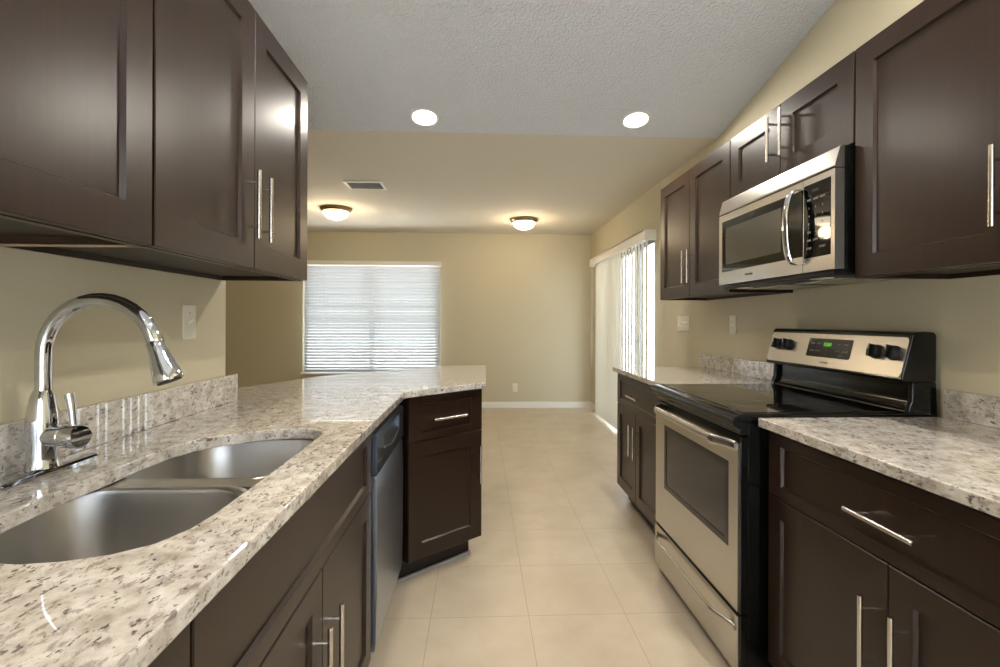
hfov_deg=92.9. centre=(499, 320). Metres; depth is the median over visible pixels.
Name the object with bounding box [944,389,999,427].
backsplash
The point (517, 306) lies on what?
wall
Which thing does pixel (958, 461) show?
countertop
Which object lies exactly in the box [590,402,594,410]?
baseboard
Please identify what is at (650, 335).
door
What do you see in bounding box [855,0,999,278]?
upper cabinet
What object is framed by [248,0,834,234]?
ceiling
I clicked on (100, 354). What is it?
wall
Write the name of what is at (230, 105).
upper cabinet
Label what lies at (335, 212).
dome light
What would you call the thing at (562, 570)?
floor
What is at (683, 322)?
light switch
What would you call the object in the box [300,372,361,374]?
trim
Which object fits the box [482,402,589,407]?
baseboard
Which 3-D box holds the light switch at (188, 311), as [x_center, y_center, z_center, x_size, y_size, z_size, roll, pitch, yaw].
[-1.039,0.005,1.600,0.020,0.115,0.070,0,0,-2]
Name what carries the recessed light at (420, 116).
in the ceiling
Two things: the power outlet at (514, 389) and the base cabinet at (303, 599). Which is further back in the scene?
the power outlet at (514, 389)
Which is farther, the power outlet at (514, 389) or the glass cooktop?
the power outlet at (514, 389)
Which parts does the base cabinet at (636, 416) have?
door, handle, handle, handle, drawer, door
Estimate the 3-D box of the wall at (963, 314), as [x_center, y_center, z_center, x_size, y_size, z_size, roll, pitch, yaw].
[1.545,-0.364,2.268,0.120,3.201,9.200,0,0,-2]
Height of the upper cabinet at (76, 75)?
0.765 m
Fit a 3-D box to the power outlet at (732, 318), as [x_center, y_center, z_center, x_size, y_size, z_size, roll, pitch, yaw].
[1.449,0.029,2.960,0.009,0.115,0.070,0,0,-2]
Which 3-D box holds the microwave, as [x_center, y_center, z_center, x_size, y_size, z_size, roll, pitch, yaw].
[1.270,-0.369,1.985,0.448,0.442,0.770,0,0,-2]
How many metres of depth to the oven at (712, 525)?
1.73 m
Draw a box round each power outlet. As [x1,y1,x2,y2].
[512,384,516,391]
[730,316,735,333]
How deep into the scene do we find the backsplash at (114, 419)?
1.31 m
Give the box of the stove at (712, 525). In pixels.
[651,328,936,666]
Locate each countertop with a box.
[0,365,485,666]
[613,367,770,385]
[758,417,999,517]
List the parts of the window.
pane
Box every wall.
[0,247,225,423]
[225,231,590,401]
[591,0,999,416]
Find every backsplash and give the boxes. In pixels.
[0,374,237,476]
[700,353,773,380]
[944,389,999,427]
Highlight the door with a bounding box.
[621,240,653,366]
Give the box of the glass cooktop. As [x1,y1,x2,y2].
[662,384,901,412]
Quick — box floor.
[368,408,730,666]
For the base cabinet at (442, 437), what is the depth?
2.32 m
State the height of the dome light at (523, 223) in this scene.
0.145 m
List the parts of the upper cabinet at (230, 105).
door, handle, handle, door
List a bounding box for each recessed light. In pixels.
[410,108,438,125]
[621,111,650,128]
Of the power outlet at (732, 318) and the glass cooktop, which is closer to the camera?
the glass cooktop
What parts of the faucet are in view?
deck plate, handle, lever, spout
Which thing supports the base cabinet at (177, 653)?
on the floor
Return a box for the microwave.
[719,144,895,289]
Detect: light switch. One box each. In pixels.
[182,305,195,338]
[677,316,689,330]
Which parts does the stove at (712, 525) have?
handle, storage drawer, knob, cooktop frame, knob, display panel, knob, knob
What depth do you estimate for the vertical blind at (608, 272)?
5.30 m
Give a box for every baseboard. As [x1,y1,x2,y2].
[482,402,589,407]
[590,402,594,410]
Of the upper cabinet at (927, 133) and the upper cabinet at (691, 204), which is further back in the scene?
the upper cabinet at (691, 204)
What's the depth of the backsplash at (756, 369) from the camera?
2.85 m
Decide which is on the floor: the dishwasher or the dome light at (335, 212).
the dishwasher
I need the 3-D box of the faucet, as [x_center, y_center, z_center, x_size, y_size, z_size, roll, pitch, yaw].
[-0.826,0.129,0.996,0.311,0.373,0.260,0,0,-2]
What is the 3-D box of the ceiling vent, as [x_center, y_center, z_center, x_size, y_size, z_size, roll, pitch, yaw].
[-1.211,-1.216,4.282,0.340,0.012,0.240,0,0,-2]
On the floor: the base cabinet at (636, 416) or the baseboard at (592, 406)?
the base cabinet at (636, 416)
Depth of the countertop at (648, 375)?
2.78 m
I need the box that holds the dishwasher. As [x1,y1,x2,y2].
[370,405,402,651]
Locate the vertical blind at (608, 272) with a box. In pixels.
[589,229,656,428]
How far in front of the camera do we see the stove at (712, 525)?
1.76 m
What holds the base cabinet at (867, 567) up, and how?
on the floor
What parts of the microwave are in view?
door glass, door, handle, control panel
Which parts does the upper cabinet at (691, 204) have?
door, handle, handle, door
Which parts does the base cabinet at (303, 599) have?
door, handle, handle, door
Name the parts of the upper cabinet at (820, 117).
door, handle, handle, door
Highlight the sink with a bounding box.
[0,438,315,563]
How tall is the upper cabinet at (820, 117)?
0.312 m
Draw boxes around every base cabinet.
[148,623,189,666]
[190,434,370,666]
[396,389,481,583]
[617,373,659,529]
[768,431,999,666]
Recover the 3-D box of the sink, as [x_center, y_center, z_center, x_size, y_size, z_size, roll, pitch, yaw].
[-0.700,0.456,0.998,0.424,0.216,0.829,0,0,-2]
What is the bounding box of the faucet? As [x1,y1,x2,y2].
[0,293,184,490]
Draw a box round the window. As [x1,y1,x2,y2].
[304,281,411,371]
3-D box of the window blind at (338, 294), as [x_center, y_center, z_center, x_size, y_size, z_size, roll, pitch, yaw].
[-1.756,-0.034,6.561,1.876,1.563,0.090,0,0,-2]
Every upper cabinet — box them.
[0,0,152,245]
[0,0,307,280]
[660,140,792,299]
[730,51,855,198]
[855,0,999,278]
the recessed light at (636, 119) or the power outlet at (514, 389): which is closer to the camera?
the recessed light at (636, 119)
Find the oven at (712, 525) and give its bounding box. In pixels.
[654,400,772,666]
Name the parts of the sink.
bowl, bowl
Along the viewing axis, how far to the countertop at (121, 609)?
0.78 m
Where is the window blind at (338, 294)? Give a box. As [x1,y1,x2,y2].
[304,260,441,374]
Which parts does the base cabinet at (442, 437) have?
shoe moulding, door, drawer, handle, handle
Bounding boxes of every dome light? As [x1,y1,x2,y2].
[320,205,351,220]
[510,216,537,230]
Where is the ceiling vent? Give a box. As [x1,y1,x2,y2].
[343,181,386,189]
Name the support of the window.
in the wall at (517, 306)

